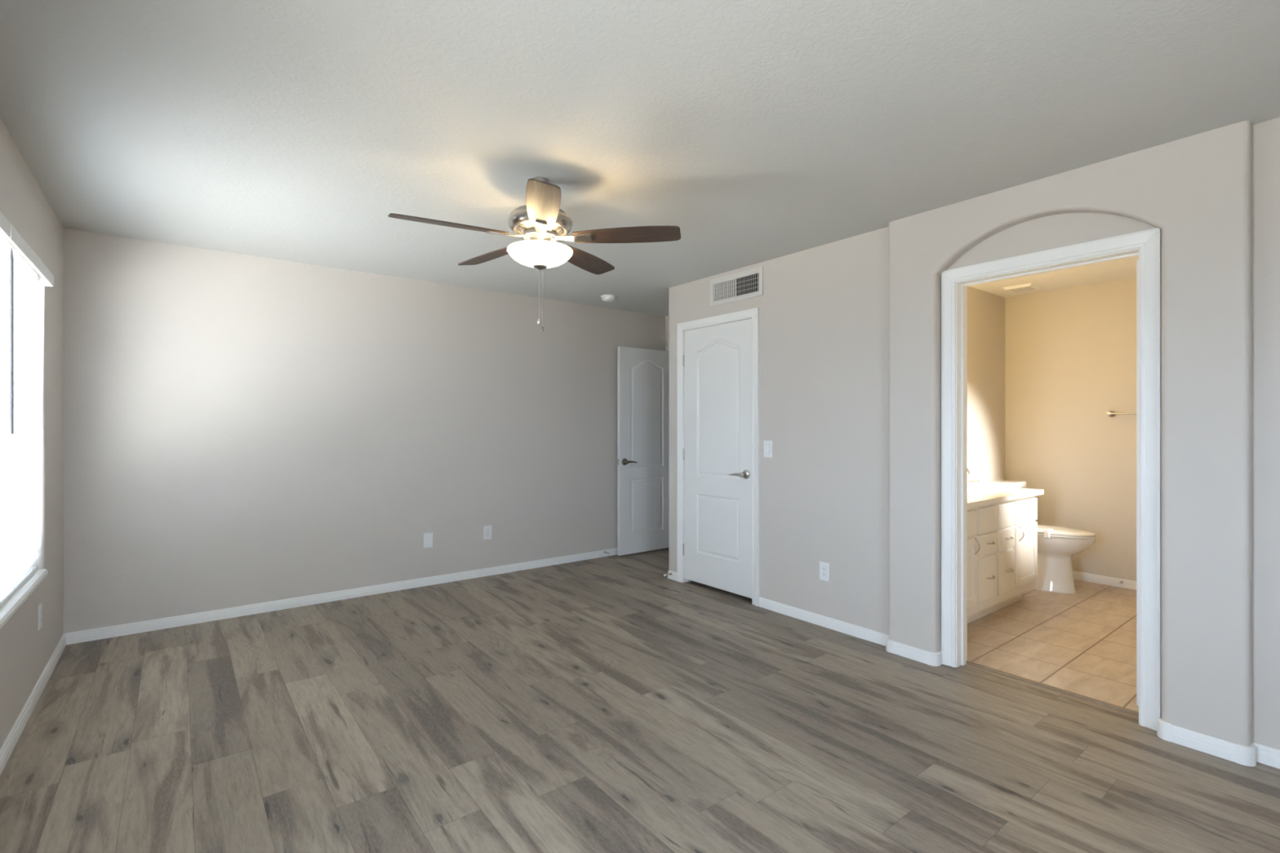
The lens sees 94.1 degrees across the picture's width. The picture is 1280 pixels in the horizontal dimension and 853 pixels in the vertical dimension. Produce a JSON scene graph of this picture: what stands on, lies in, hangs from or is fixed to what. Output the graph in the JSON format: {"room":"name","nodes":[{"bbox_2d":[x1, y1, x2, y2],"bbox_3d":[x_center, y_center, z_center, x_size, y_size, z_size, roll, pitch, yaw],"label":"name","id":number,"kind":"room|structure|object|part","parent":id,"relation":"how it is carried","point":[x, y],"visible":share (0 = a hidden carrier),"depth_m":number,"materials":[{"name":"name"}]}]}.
{"room":"empty bedroom","nodes":[
{"label":"empty bedroom","id":0,"kind":"room"},
{"bbox_2d":[0,118,63,749],"bbox_3d":[-1.362,0.064,0.790,0.170,2.440,6.720,0,0,-38],"label":"wall","id":1,"kind":"structure","parent":0,"point":[25,651],"depth_m":2.96,"materials":[{"name":"grey paint"}]},
{"bbox_2d":[0,401,48,629],"bbox_3d":[-2.679,0.006,2.481,0.164,1.514,1.165,0,0,-38],"label":"window","id":2,"kind":"structure","parent":1,"relation":"in","point":[10,607],"depth_m":2.86,"materials":[{"name":"white plastic"}]},
{"bbox_3d":[-2.717,0.329,2.451,0.024,0.730,1.095,0,0,-38],"label":"sash","id":3,"kind":"part","parent":2,"relation":"part of","materials":[{"name":"white plastic"}]},
{"bbox_3d":[-2.724,-0.011,2.446,0.050,1.480,1.165,0,0,-38],"label":"frame","id":4,"kind":"part","parent":2,"relation":"part of","materials":[{"name":"white plastic"}]},
{"bbox_3d":[-2.659,0.740,2.496,0.114,0.046,1.163,0,0,-38],"label":"sill","id":5,"kind":"part","parent":2,"relation":"part of","materials":[{"name":"white paint"}]},
{"bbox_2d":[0,210,53,608],"bbox_3d":[-2.633,-0.025,2.502,0.107,1.480,1.183,0,0,-38],"label":"window blind","id":6,"kind":"object","parent":2,"relation":"attached to","point":[17,277],"visible":1,"depth_m":2.62,"materials":[{"name":"white plastic"}]},
{"bbox_3d":[-2.661,0.706,2.495,0.050,0.018,1.135,0,0,-38],"label":"rail","id":7,"kind":"part","parent":6,"relation":"part of","materials":[{"name":"white plastic"}]},
{"bbox_3d":[-2.919,-0.004,2.827,0.054,1.405,0.002,0,0,-38],"label":"ladder cord","id":8,"kind":"part","parent":6,"relation":"part of","materials":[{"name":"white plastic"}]},
{"bbox_2d":[0,633,66,775],"bbox_3d":[-1.306,1.251,0.834,0.013,0.066,6.720,0,0,-38],"label":"baseboard","id":9,"kind":"structure","parent":1,"relation":"attached to","point":[13,736],"depth_m":2.63,"materials":[{"name":"white paint"}]},
{"bbox_2d":[38,602,42,631],"bbox_3d":[-2.893,0.922,2.874,0.008,0.117,0.071,0,0,-38],"label":"wall outlet","id":10,"kind":"object","parent":1,"relation":"attached to","point":[40,606],"visible":1,"depth_m":2.86,"materials":[{"name":"white plastic"}]},
{"bbox_2d":[40,608,42,623],"bbox_3d":[-2.891,0.922,2.876,0.002,0.067,0.033,0,0,-38],"label":"receptacle","id":11,"kind":"object","parent":10,"relation":"attached to","point":[41,609],"depth_m":2.88,"materials":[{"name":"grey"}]},
{"bbox_2d":[63,227,665,633],"bbox_3d":[-1.600,0.064,4.936,4.881,2.440,0.120,0,0,-38],"label":"wall","id":12,"kind":"structure","parent":0,"point":[240,429],"depth_m":4.25,"materials":[{"name":"grey paint"}]},
{"bbox_2d":[64,547,617,644],"bbox_3d":[-1.548,1.251,4.893,4.611,0.066,0.013,0,0,-38],"label":"baseboard","id":13,"kind":"structure","parent":12,"relation":"attached to","point":[78,637],"depth_m":4.24,"materials":[{"name":"white paint"}]},
{"bbox_2d":[423,532,432,547],"bbox_3d":[-1.699,0.921,4.779,0.071,0.117,0.006,0,0,-38],"label":"blank plate","id":14,"kind":"object","parent":12,"relation":"attached to","point":[428,537],"visible":1,"depth_m":4.78,"materials":[{"name":"white plastic"}]},
{"bbox_2d":[484,524,491,539],"bbox_3d":[-1.300,0.914,5.088,0.071,0.117,0.008,0,0,-38],"label":"wall outlet","id":15,"kind":"object","parent":12,"relation":"attached to","point":[487,529],"visible":1,"depth_m":5.08,"materials":[{"name":"white plastic"}]},
{"bbox_2d":[485,528,489,537],"bbox_3d":[-1.298,0.914,5.086,0.034,0.068,0.002,0,0,-38],"label":"receptacle","id":16,"kind":"object","parent":15,"relation":"attached to","point":[487,530],"depth_m":5.08,"materials":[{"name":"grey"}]},
{"bbox_2d":[0,0,1279,316],"bbox_3d":[1.203,-1.216,2.783,6.766,0.120,7.020,0,0,-38],"label":"ceiling","id":17,"kind":"structure","parent":0,"point":[761,131],"depth_m":2.22,"materials":[{"name":"grey paint"}]},
{"bbox_2d":[387,176,680,332],"bbox_3d":[-0.505,-0.797,2.808,1.265,0.718,1.265,0,0,-38],"label":"ceiling fan","id":18,"kind":"object","parent":17,"relation":"hanging from","point":[540,222],"visible":1,"depth_m":2.72,"materials":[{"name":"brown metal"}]},
{"bbox_3d":[-0.831,-0.879,2.605,0.495,0.034,0.134,0,0,-29],"label":"blade","id":19,"kind":"part","parent":18,"relation":"part of","materials":[{"name":"brown wood"}]},
{"bbox_3d":[-0.770,-0.879,3.086,0.495,0.034,0.134,0,0,43],"label":"blade","id":20,"kind":"part","parent":18,"relation":"part of","materials":[{"name":"brown wood"}]},
{"bbox_3d":[-0.473,-0.617,2.796,0.003,0.251,0.003,0,0,-38],"label":"pull chain","id":21,"kind":"part","parent":18,"relation":"part of","materials":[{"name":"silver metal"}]},
{"bbox_3d":[-0.469,-0.789,2.804,0.307,0.076,0.307,0,0,-38],"label":"lamp shade","id":22,"kind":"part","parent":18,"relation":"part of","materials":[{"name":"white glass"}]},
{"bbox_3d":[-0.458,-0.602,2.796,0.003,0.281,0.003,0,0,-38],"label":"pull chain","id":23,"kind":"part","parent":18,"relation":"part of","materials":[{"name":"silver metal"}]},
{"bbox_3d":[-0.392,-0.879,2.398,0.134,0.034,0.495,0,0,-11],"label":"blade","id":24,"kind":"part","parent":18,"relation":"part of","materials":[{"name":"brown wood"}]},
{"bbox_3d":[-0.294,-0.879,3.177,0.134,0.034,0.495,0,0,25],"label":"blade","id":25,"kind":"part","parent":18,"relation":"part of","materials":[{"name":"brown wood"}]},
{"bbox_3d":[-0.060,-0.879,2.752,0.495,0.034,0.134,0,0,7],"label":"blade","id":26,"kind":"part","parent":18,"relation":"part of","materials":[{"name":"brown wood"}]},
{"bbox_2d":[600,294,616,302],"bbox_3d":[-0.280,-1.133,5.320,0.140,0.046,0.140,0,0,-38],"label":"smoke detector","id":27,"kind":"object","parent":17,"relation":"attached to","point":[607,298],"visible":1,"depth_m":5.27,"materials":[{"name":"white plastic"}]},
{"bbox_2d":[1002,282,1043,293],"bbox_3d":[3.198,-1.145,4.979,0.240,0.020,0.220,0,0,-38],"label":"ceiling vent","id":28,"kind":"object","parent":17,"relation":"in","point":[1028,286],"visible":1,"depth_m":4.94,"materials":[{"name":"white plastic"}]},
{"bbox_2d":[0,547,1279,852],"bbox_3d":[1.195,1.344,2.777,6.746,0.120,7.020,0,0,-38],"label":"floor","id":29,"kind":"structure","parent":0,"point":[614,704],"depth_m":2.45,"materials":[{"name":"grey wood"}]},
{"bbox_2d":[967,496,1037,623],"bbox_3d":[2.140,0.895,4.104,1.575,0.778,0.595,0,0,-38],"label":"vanity cabinet","id":30,"kind":"object","parent":29,"relation":"on","point":[1002,536],"visible":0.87,"depth_m":3.99,"materials":[{"name":"white paint"}]},
{"bbox_3d":[1.911,0.612,3.600,0.535,0.160,0.018,0,0,-38],"label":"drawer","id":31,"kind":"part","parent":30,"relation":"part of","materials":[{"name":"white paint"}]},
{"bbox_3d":[1.911,0.920,3.600,0.535,0.428,0.018,0,0,-38],"label":"door","id":32,"kind":"part","parent":30,"relation":"part of","materials":[{"name":"white paint"}]},
{"bbox_3d":[2.113,0.759,3.727,0.012,0.107,0.033,0,0,-38],"label":"handle","id":33,"kind":"part","parent":30,"relation":"part of","materials":[{"name":"silver metal"}]},
{"bbox_3d":[2.253,0.770,3.865,0.278,0.133,0.018,0,0,-38],"label":"drawer","id":34,"kind":"part","parent":30,"relation":"part of","materials":[{"name":"white paint"}]},
{"bbox_3d":[2.253,0.612,3.865,0.278,0.160,0.018,0,0,-38],"label":"drawer","id":35,"kind":"part","parent":30,"relation":"part of","materials":[{"name":"white paint"}]},
{"bbox_3d":[2.253,0.995,3.865,0.278,0.278,0.018,0,0,-38],"label":"drawer","id":36,"kind":"part","parent":30,"relation":"part of","materials":[{"name":"white paint"}]},
{"bbox_2d":[967,484,1044,508],"bbox_3d":[2.143,0.446,4.111,1.628,0.118,0.593,0,0,-38],"label":"countertop","id":37,"kind":"structure","parent":30,"relation":"on","point":[978,495],"depth_m":4.13,"materials":[{"name":"stone"}]},
{"bbox_2d":[967,468,978,483],"bbox_3d":[2.437,0.391,4.524,0.244,0.161,0.166,0,0,-38],"label":"faucet","id":38,"kind":"object","parent":37,"relation":"on","point":[968,470],"visible":0.1,"depth_m":4.53,"materials":[{"name":"silver metal"}]},
{"bbox_3d":[2.517,0.445,4.584,0.044,0.052,0.163,0,0,-38],"label":"handle","id":39,"kind":"part","parent":38,"relation":"part of","materials":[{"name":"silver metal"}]},
{"bbox_2d":[967,487,1009,492],"bbox_3d":[2.543,0.487,4.388,0.400,0.031,0.300,0,0,-38],"label":"sink basin","id":40,"kind":"object","parent":37,"relation":"in","point":[969,489],"depth_m":4.51,"materials":[{"name":"white ceramic"}]},
{"bbox_3d":[2.485,0.995,4.045,0.263,0.278,0.018,0,0,-38],"label":"drawer","id":41,"kind":"part","parent":30,"relation":"part of","materials":[{"name":"white paint"}]},
{"bbox_3d":[2.485,0.770,4.045,0.263,0.133,0.018,0,0,-38],"label":"drawer","id":42,"kind":"part","parent":30,"relation":"part of","materials":[{"name":"white paint"}]},
{"bbox_3d":[2.485,0.612,4.045,0.263,0.160,0.018,0,0,-38],"label":"drawer","id":43,"kind":"part","parent":30,"relation":"part of","materials":[{"name":"white paint"}]},
{"bbox_3d":[2.662,0.759,4.153,0.012,0.107,0.033,0,0,-38],"label":"handle","id":44,"kind":"part","parent":30,"relation":"part of","materials":[{"name":"silver metal"}]},
{"bbox_3d":[2.760,0.612,4.259,0.385,0.160,0.018,0,0,-38],"label":"drawer","id":45,"kind":"part","parent":30,"relation":"part of","materials":[{"name":"white paint"}]},
{"bbox_3d":[2.760,0.920,4.259,0.385,0.428,0.018,0,0,-38],"label":"door","id":46,"kind":"part","parent":30,"relation":"part of","materials":[{"name":"white paint"}]},
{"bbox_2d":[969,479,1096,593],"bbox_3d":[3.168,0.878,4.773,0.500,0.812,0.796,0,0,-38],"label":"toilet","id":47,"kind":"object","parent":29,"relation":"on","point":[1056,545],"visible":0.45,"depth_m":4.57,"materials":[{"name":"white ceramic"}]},
{"bbox_3d":[3.001,0.499,4.988,0.500,0.054,0.252,0,0,-38],"label":"tank lid","id":48,"kind":"part","parent":47,"relation":"part of","materials":[{"name":"white ceramic"}]},
{"bbox_3d":[3.224,1.066,4.700,0.372,0.436,0.612,0,0,-38],"label":"bowl","id":49,"kind":"part","parent":47,"relation":"part of","materials":[{"name":"white ceramic"}]},
{"bbox_3d":[3.257,0.840,4.659,0.372,0.016,0.502,0,0,-38],"label":"seat","id":50,"kind":"part","parent":47,"relation":"part of","materials":[{"name":"white ceramic"}]},
{"bbox_3d":[3.257,0.817,4.659,0.372,0.026,0.502,0,0,-38],"label":"lid","id":51,"kind":"part","parent":47,"relation":"part of","materials":[{"name":"white ceramic"}]},
{"bbox_2d":[966,661,1138,715],"bbox_3d":[2.000,1.279,2.927,0.050,0.010,0.756,0,0,-38],"label":"threshold","id":52,"kind":"object","parent":29,"relation":"on","point":[1028,681],"visible":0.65,"depth_m":2.88,"materials":[{"name":"brown wood"}]},
{"bbox_2d":[665,315,668,346],"bbox_3d":[0.628,0.064,5.949,0.120,2.440,1.014,0,0,-38],"label":"wall","id":53,"kind":"structure","parent":0,"point":[666,317],"depth_m":6.30,"materials":[{"name":"grey paint"}]},
{"bbox_2d":[617,346,668,555],"bbox_3d":[0.062,0.248,6.010,0.710,2.035,0.164,0,0,-38],"label":"door","id":54,"kind":"structure","parent":53,"relation":"in","point":[642,374],"depth_m":5.96,"materials":[{"name":"white paint"}]},
{"bbox_3d":[-0.096,0.356,5.824,0.155,0.068,0.064,0,0,-38],"label":"handle","id":55,"kind":"part","parent":54,"relation":"part of","materials":[{"name":"silver metal"}]},
{"bbox_2d":[668,117,1279,750],"bbox_3d":[2.041,0.064,2.792,0.120,2.440,5.706,0,0,-38],"label":"wall","id":56,"kind":"structure","parent":0,"point":[824,309],"depth_m":3.69,"materials":[{"name":"grey paint"}]},
{"bbox_2d":[682,318,751,598],"bbox_3d":[0.574,0.239,4.569,0.099,2.020,0.742,0,0,-38],"label":"door","id":57,"kind":"structure","parent":56,"relation":"in","point":[717,359],"depth_m":4.55,"materials":[{"name":"white paint"}]},
{"bbox_3d":[0.720,0.357,4.352,0.064,0.068,0.160,0,0,-38],"label":"handle","id":58,"kind":"part","parent":57,"relation":"part of","materials":[{"name":"silver metal"}]},
{"bbox_2d":[676,307,759,606],"bbox_3d":[0.624,0.224,4.603,0.137,2.120,0.862,0,0,-38],"label":"door frame","id":59,"kind":"structure","parent":56,"relation":"attached to","point":[753,313],"depth_m":4.38,"materials":[{"name":"white paint"}]},
{"bbox_2d":[710,266,763,306],"bbox_3d":[0.705,-1.023,4.406,0.010,0.208,0.526,0,0,-38],"label":"air vent","id":60,"kind":"object","parent":56,"relation":"in","point":[742,285],"visible":1,"depth_m":4.39,"materials":[{"name":"white metal"}]},
{"bbox_2d":[764,440,772,457],"bbox_3d":[0.892,0.166,4.164,0.012,0.117,0.071,0,0,-38],"label":"light switch","id":61,"kind":"object","parent":56,"relation":"attached to","point":[767,444],"visible":1,"depth_m":4.16,"materials":[{"name":"white plastic"}]},
{"bbox_2d":[819,561,829,582],"bbox_3d":[1.176,0.934,3.801,0.008,0.117,0.071,0,0,-38],"label":"wall outlet","id":62,"kind":"object","parent":56,"relation":"attached to","point":[824,566],"visible":1,"depth_m":3.80,"materials":[{"name":"white plastic"}]},
{"bbox_2d":[822,565,826,577],"bbox_3d":[1.175,0.934,3.800,0.001,0.068,0.034,0,0,-38],"label":"receptacle","id":63,"kind":"object","parent":62,"relation":"attached to","point":[824,567],"depth_m":3.80,"materials":[{"name":"white plastic"}]},
{"bbox_2d":[758,596,942,666],"bbox_3d":[1.212,1.250,3.693,0.086,0.068,1.287,0,0,-38],"label":"baseboard","id":64,"kind":"structure","parent":56,"relation":"attached to","point":[875,637],"depth_m":3.60,"materials":[{"name":"white paint"}]},
{"bbox_2d":[941,227,1160,730],"bbox_3d":[1.960,0.227,2.897,0.154,2.114,0.904,0,0,-38],"label":"door frame","id":65,"kind":"structure","parent":56,"relation":"attached to","point":[1144,244],"depth_m":2.73,"materials":[{"name":"white paint"}]},
{"bbox_2d":[1136,259,1138,706],"bbox_3d":[2.509,0.257,2.904,0.729,2.005,0.111,0,0,-38],"label":"door","id":66,"kind":"structure","parent":56,"relation":"in","point":[1137,260],"depth_m":2.67,"materials":[{"name":"white paint"}]},
{"bbox_2d":[967,286,1004,484],"bbox_3d":[2.317,0.064,4.699,2.655,2.440,0.120,0,0,-38],"label":"wall","id":67,"kind":"structure","parent":0,"point":[985,310],"depth_m":5.14,"materials":[{"name":"beige paint"}]},
{"bbox_2d":[968,437,973,452],"bbox_3d":[2.762,0.163,4.961,0.071,0.117,0.012,0,0,-38],"label":"light switch","id":68,"kind":"object","parent":67,"relation":"attached to","point":[971,440],"visible":1,"depth_m":4.95,"materials":[{"name":"white plastic"}]},
{"bbox_2d":[888,120,1252,746],"bbox_3d":[1.883,0.064,2.842,0.070,2.440,1.451,0,0,-38],"label":"wall","id":69,"kind":"structure","parent":0,"point":[1197,189],"depth_m":2.41,"materials":[{"name":"grey paint"}]},
{"bbox_2d":[1004,277,1136,581],"bbox_3d":[4.213,0.064,4.324,0.120,2.440,2.800,0,0,-38],"label":"wall","id":70,"kind":"structure","parent":0,"point":[1070,353],"depth_m":4.94,"materials":[{"name":"beige paint"}]},
{"bbox_2d":[1072,570,1136,590],"bbox_3d":[3.786,1.251,4.068,0.870,0.066,2.680,0,0,-38],"label":"baseboard","id":71,"kind":"structure","parent":70,"relation":"attached to","point":[1131,584],"depth_m":4.81,"materials":[{"name":"white paint"}]},
{"bbox_2d":[1106,410,1136,417],"bbox_3d":[3.940,-0.094,4.513,0.080,0.052,0.662,0,0,-38],"label":"towel bar","id":72,"kind":"object","parent":70,"relation":"attached to","point":[1111,413],"visible":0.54,"depth_m":4.69,"materials":[{"name":"silver metal"}]},
{"bbox_3d":[3.753,-0.094,4.754,0.080,0.052,0.052,0,0,-38],"label":"post","id":73,"kind":"part","parent":72,"relation":"part of","materials":[{"name":"silver metal"}]},
{"bbox_3d":[0.699,0.064,5.286,0.820,2.440,0.120,0,0,-38],"label":"wall","id":74,"kind":"structure","parent":0,"visible":0},
{"bbox_2d":[667,570,676,581],"bbox_3d":[0.594,1.251,5.215,0.833,0.066,0.130,0,0,-38],"label":"baseboard","id":75,"kind":"structure","parent":74,"relation":"attached to","point":[673,576],"depth_m":4.96,"materials":[{"name":"white paint"}]},
{"bbox_3d":[2.272,0.064,-0.717,4.061,2.440,0.120,0,0,-38],"label":"wall","id":76,"kind":"structure","parent":0,"visible":0},
{"bbox_2d":[1156,717,1279,768],"bbox_3d":[2.933,1.250,1.477,0.086,0.068,2.536,0,0,-38],"label":"baseboard","id":77,"kind":"structure","parent":76,"relation":"attached to","point":[1248,756],"depth_m":2.30,"materials":[{"name":"white paint"}]}
]}

